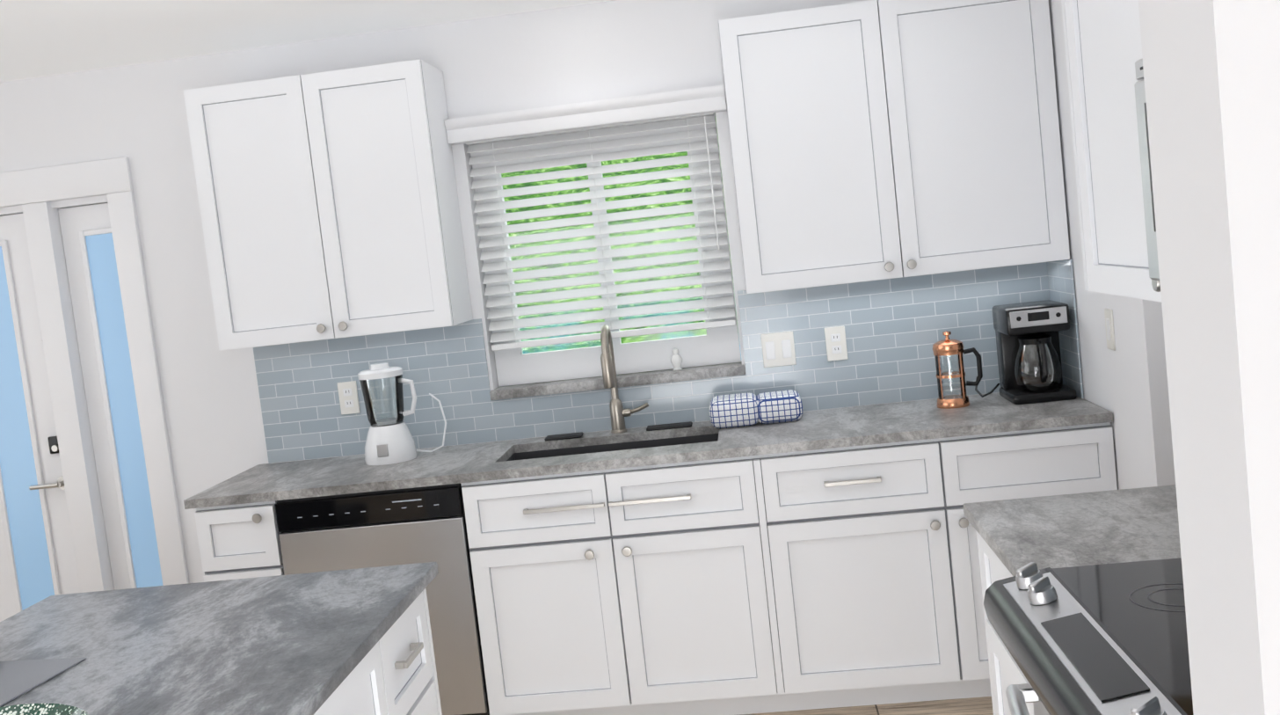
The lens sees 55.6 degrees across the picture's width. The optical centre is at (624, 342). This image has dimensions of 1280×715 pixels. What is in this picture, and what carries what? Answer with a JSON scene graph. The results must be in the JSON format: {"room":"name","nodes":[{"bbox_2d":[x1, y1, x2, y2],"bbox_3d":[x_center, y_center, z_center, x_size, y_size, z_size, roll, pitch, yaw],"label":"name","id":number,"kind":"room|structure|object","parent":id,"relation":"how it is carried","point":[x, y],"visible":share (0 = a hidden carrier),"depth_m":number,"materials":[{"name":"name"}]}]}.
{"room":"kitchen","nodes":[
{"label":"kitchen","id":0,"kind":"room"},
{"bbox_2d":[0,0,613,82],"bbox_3d":[-1.069,-1.380,1.125,8.200,1.186,8.200,-6,5,6],"label":"ceiling","id":1,"kind":"structure","parent":0,"point":[41,38],"depth_m":4.33,"materials":[{"name":"white paint"}]},
{"bbox_2d":[0,0,869,582],"bbox_3d":[-1.537,-0.452,4.735,6.350,3.700,0.150,-6,5,6],"label":"wall","id":2,"kind":"structure","parent":0,"point":[135,116],"depth_m":4.63,"materials":[{"name":"white paint"}]},
{"bbox_2d":[0,156,189,621],"bbox_3d":[-2.526,0.426,4.895,1.498,2.156,0.172,-6,5,6],"label":"door","id":3,"kind":"structure","parent":2,"relation":"attached to","point":[38,563],"depth_m":4.81,"materials":[{"name":"white wood"}]},
{"bbox_2d":[183,59,472,350],"bbox_3d":[-1.072,-0.489,4.430,0.862,0.933,0.356,-6,5,6],"label":"upper cabinet","id":4,"kind":"object","parent":2,"relation":"attached to","point":[329,204],"visible":1,"depth_m":4.29,"materials":[{"name":"white wood"}]},
{"bbox_2d":[443,84,726,144],"bbox_3d":[-0.147,-0.834,4.453,1.031,0.086,0.079,-6,5,6],"label":"window valance","id":5,"kind":"object","parent":2,"relation":"attached to","point":[680,103],"visible":1,"depth_m":4.43,"materials":[{"name":"white wood"}]},
{"bbox_2d":[470,112,741,386],"bbox_3d":[-0.076,-0.350,4.638,0.942,0.950,0.040,-6,5,6],"label":"window","id":6,"kind":"structure","parent":2,"relation":"in","point":[711,346],"depth_m":4.63,"materials":[{"name":"white"}]},
{"bbox_2d":[465,112,735,350],"bbox_3d":[-0.091,-0.414,4.558,0.934,0.804,0.050,-6,5,6],"label":"window blinds","id":7,"kind":"object","parent":6,"relation":"attached to","point":[608,301],"visible":0.94,"depth_m":4.56,"materials":[{"name":"white plastic"}]},
{"bbox_2d":[489,361,745,399],"bbox_3d":[-0.025,0.144,4.633,0.966,0.036,0.178,-6,5,6],"label":"window sill","id":8,"kind":"structure","parent":2,"relation":"attached to","point":[623,380],"depth_m":4.56,"materials":[{"name":"stone"}]},
{"bbox_2d":[670,348,682,370],"bbox_3d":[0.194,0.062,4.579,0.044,0.086,0.044,-6,5,6],"label":"figurine","id":9,"kind":"object","parent":8,"relation":"on","point":[676,360],"visible":1,"depth_m":4.57,"materials":[{"name":"white ceramic"}]},
{"bbox_2d":[253,261,1049,463],"bbox_3d":[0.070,0.082,4.551,2.996,0.472,0.006,-6,5,6],"label":"backsplash","id":10,"kind":"structure","parent":2,"relation":"attached to","point":[895,328],"depth_m":4.55,"materials":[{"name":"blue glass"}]},
{"bbox_2d":[337,380,360,414],"bbox_3d":[-1.062,0.213,4.661,0.075,0.125,0.008,-6,5,6],"label":"electrical outlet","id":11,"kind":"object","parent":10,"relation":"attached to","point":[348,397],"visible":1,"depth_m":4.66,"materials":[{"name":"white plastic"}]},
{"bbox_2d":[760,331,796,367],"bbox_3d":[0.569,0.026,4.492,0.120,0.125,0.009,-6,5,6],"label":"double light switch","id":12,"kind":"object","parent":10,"relation":"attached to","point":[778,349],"visible":1,"depth_m":4.49,"materials":[{"name":"white plastic"}]},
{"bbox_2d":[824,325,848,361],"bbox_3d":[0.778,0.004,4.471,0.075,0.125,0.008,-6,5,6],"label":"electrical outlet","id":13,"kind":"object","parent":10,"relation":"attached to","point":[836,343],"visible":1,"depth_m":4.47,"materials":[{"name":"white plastic"}]},
{"bbox_2d":[717,0,1069,293],"bbox_3d":[0.916,-0.697,4.226,1.086,0.933,0.356,-6,5,6],"label":"upper cabinet","id":14,"kind":"object","parent":2,"relation":"attached to","point":[872,140],"visible":1,"depth_m":4.08,"materials":[{"name":"white wood"}]},
{"bbox_2d":[739,696,993,714],"bbox_3d":[-0.729,1.641,1.363,8.200,0.100,8.200,-6,5,6],"label":"floor","id":15,"kind":"structure","parent":0,"point":[982,705],"depth_m":3.98,"materials":[{"name":"brown wood"}]},
{"bbox_2d":[194,500,284,581],"bbox_3d":[-1.242,0.958,4.433,0.282,0.888,0.638,-6,5,6],"label":"base cabinet","id":16,"kind":"object","parent":15,"relation":"on","point":[237,541],"depth_m":4.10,"materials":[{"name":"white wood"}]},
{"bbox_2d":[183,392,1112,509],"bbox_3d":[0.058,0.455,4.263,3.038,0.219,0.647,-6,5,6],"label":"countertop","id":17,"kind":"structure","parent":16,"relation":"on","point":[872,424],"depth_m":4.08,"materials":[{"name":"stone"}]},
{"bbox_2d":[357,362,446,465],"bbox_3d":[-0.826,0.245,4.482,0.284,0.360,0.291,-6,5,6],"label":"blender","id":18,"kind":"object","parent":17,"relation":"on","point":[389,440],"visible":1,"depth_m":4.39,"materials":[{"name":"white plastic"}]},
{"bbox_2d":[544,431,583,441],"bbox_3d":[-0.227,0.350,4.516,0.140,0.012,0.065,-6,5,6],"label":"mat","id":19,"kind":"object","parent":17,"relation":"on","point":[572,435],"depth_m":4.49,"materials":[{"name":"black"}]},
{"bbox_2d":[600,324,648,433],"bbox_3d":[-0.005,0.132,4.428,0.154,0.408,0.192,-6,5,6],"label":"faucet","id":20,"kind":"object","parent":17,"relation":"on","point":[618,412],"visible":1,"depth_m":4.48,"materials":[{"name":"silver metal"}]},
{"bbox_2d":[646,421,692,430],"bbox_3d":[0.164,0.309,4.476,0.170,0.012,0.065,-6,5,6],"label":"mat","id":21,"kind":"object","parent":17,"relation":"on","point":[652,427],"depth_m":4.45,"materials":[{"name":"black"}]},
{"bbox_2d":[709,389,802,428],"bbox_3d":[0.470,0.236,4.365,0.330,0.105,0.185,-6,5,6],"label":"dish towel","id":22,"kind":"object","parent":17,"relation":"on","point":[746,409],"visible":1,"depth_m":4.28,"materials":[{"name":"white fabric"}]},
{"bbox_2d":[932,330,982,408],"bbox_3d":[1.161,0.088,4.234,0.166,0.265,0.114,-6,5,6],"label":"press","id":23,"kind":"object","parent":17,"relation":"on","point":[947,345],"visible":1,"depth_m":4.21,"materials":[{"name":"orange metal"}]},
{"bbox_2d":[974,299,1076,404],"bbox_3d":[1.377,0.034,4.216,0.289,0.327,0.332,-6,5,6],"label":"coffee maker","id":24,"kind":"object","parent":17,"relation":"on","point":[1027,334],"visible":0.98,"depth_m":4.13,"materials":[{"name":"black plastic"}]},
{"bbox_2d":[313,623,408,714],"bbox_3d":[-0.798,1.079,2.264,0.656,0.888,0.634,-6,5,6],"label":"base cabinet","id":25,"kind":"object","parent":15,"relation":"on","point":[393,672],"depth_m":2.41,"materials":[{"name":"white wood"}]},
{"bbox_2d":[275,482,489,714],"bbox_3d":[-0.785,0.911,4.385,0.632,0.885,0.640,-6,5,6],"label":"dishwasher","id":26,"kind":"object","parent":15,"relation":"on","point":[404,526],"visible":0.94,"depth_m":4.05,"materials":[{"name":"silver metal"}]},
{"bbox_2d":[394,588,442,714],"bbox_3d":[-0.760,1.042,2.672,0.656,0.888,0.431,-6,5,6],"label":"base cabinet","id":27,"kind":"object","parent":15,"relation":"on","point":[415,639],"depth_m":2.72,"materials":[{"name":"white wood"}]},
{"bbox_2d":[0,561,438,714],"bbox_3d":[-1.027,0.685,1.680,0.963,0.030,2.443,-6,5,6],"label":"countertop","id":28,"kind":"structure","parent":27,"relation":"on","point":[301,643],"depth_m":2.42,"materials":[{"name":"stone"}]},
{"bbox_2d":[0,657,86,706],"bbox_3d":[-1.266,0.649,2.262,0.380,0.004,0.300,-5,5,12],"label":"napkin","id":29,"kind":"object","parent":28,"relation":"on","point":[18,678],"visible":1,"depth_m":2.30,"materials":[{"name":"fabric"}]},
{"bbox_2d":[0,703,89,714],"bbox_3d":[-0.948,0.619,1.714,0.372,0.079,0.372,-6,5,6],"label":"plate","id":30,"kind":"object","parent":28,"relation":"on","point":[42,709],"visible":1,"depth_m":1.88,"materials":[{"name":"green ceramic"}]},
{"bbox_2d":[466,481,654,714],"bbox_3d":[-0.187,0.946,4.334,0.543,0.690,0.638,-6,5,6],"label":"base cabinet","id":31,"kind":"object","parent":15,"relation":"on","point":[557,588],"depth_m":4.01,"materials":[{"name":"white wood"}]},
{"bbox_2d":[633,474,785,714],"bbox_3d":[0.234,0.902,4.291,0.548,0.690,0.638,-6,5,6],"label":"base cabinet","id":32,"kind":"object","parent":15,"relation":"on","point":[704,567],"depth_m":3.97,"materials":[{"name":"white wood"}]},
{"bbox_2d":[728,436,989,711],"bbox_3d":[0.784,0.746,4.225,0.712,0.888,0.638,-6,5,6],"label":"base cabinet","id":33,"kind":"object","parent":15,"relation":"on","point":[804,580],"depth_m":3.91,"materials":[{"name":"white wood"}]},
{"bbox_2d":[976,530,1034,714],"bbox_3d":[1.140,0.840,2.518,0.622,0.888,0.582,-6,5,6],"label":"base cabinet","id":34,"kind":"object","parent":15,"relation":"on","point":[1005,671],"visible":0.06,"depth_m":2.61,"materials":[{"name":"white wood"}]},
{"bbox_2d":[963,484,1181,575],"bbox_3d":[1.010,0.450,1.748,0.643,0.030,2.117,-6,5,6],"label":"countertop","id":35,"kind":"structure","parent":34,"relation":"on","point":[1100,527],"depth_m":2.51,"materials":[{"name":"stone"}]},
{"bbox_2d":[964,421,1117,696],"bbox_3d":[1.309,0.691,4.172,0.594,0.888,0.638,-6,5,6],"label":"base cabinet","id":36,"kind":"object","parent":15,"relation":"on","point":[1080,458],"depth_m":3.83,"materials":[{"name":"white wood"}]},
{"bbox_2d":[983,557,1193,714],"bbox_3d":[1.010,0.863,1.797,0.723,0.945,0.870,-6,5,6],"label":"range","id":37,"kind":"object","parent":15,"relation":"on","point":[1104,639],"visible":0.69,"depth_m":1.89,"materials":[{"name":"black"}]},
{"bbox_2d":[1048,0,1175,489],"bbox_3d":[1.193,-0.436,0.635,0.120,3.700,7.480,-6,5,6],"label":"wall","id":38,"kind":"structure","parent":0,"point":[1125,381],"depth_m":3.67,"materials":[{"name":"white paint"}]},
{"bbox_2d":[1047,259,1083,398],"bbox_3d":[1.534,-0.059,4.237,0.006,0.472,0.320,-6,5,6],"label":"backsplash","id":39,"kind":"structure","parent":38,"relation":"attached to","point":[1060,281],"depth_m":4.17,"materials":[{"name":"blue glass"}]},
{"bbox_2d":[1104,308,1115,349],"bbox_3d":[1.485,-0.040,3.719,0.009,0.125,0.070,-6,5,6],"label":"light switch","id":40,"kind":"object","parent":38,"relation":"attached to","point":[1109,329],"visible":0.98,"depth_m":3.71,"materials":[{"name":"white plastic"}]},
{"bbox_2d":[1061,0,1161,302],"bbox_3d":[1.104,-0.565,2.286,0.357,0.933,0.639,-6,5,6],"label":"upper cabinet","id":41,"kind":"object","parent":38,"relation":"attached to","point":[1103,47],"visible":0.25,"depth_m":2.35,"materials":[{"name":"white wood"}]},
{"bbox_2d":[1134,58,1159,280],"bbox_3d":[1.012,-0.274,1.663,0.468,0.373,0.776,-6,5,6],"label":"microwave","id":42,"kind":"object","parent":41,"relation":"attached to","point":[1146,178],"visible":0.06,"depth_m":2.04,"materials":[{"name":"silver"}]},
{"bbox_2d":[1138,0,1279,714],"bbox_3d":[0.696,-0.376,0.579,0.863,3.700,0.105,-6,5,6],"label":"wall","id":43,"kind":"structure","parent":0,"point":[1211,73],"depth_m":0.62,"materials":[{"name":"white paint"}]},
{"label":"outside","id":44,"kind":"structure","parent":0,"visible":0},
{"bbox_2d":[501,112,741,356],"bbox_3d":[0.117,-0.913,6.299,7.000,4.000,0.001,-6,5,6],"label":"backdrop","id":45,"kind":"structure","parent":44,"point":[628,339],"depth_m":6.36,"materials":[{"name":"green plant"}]}
]}

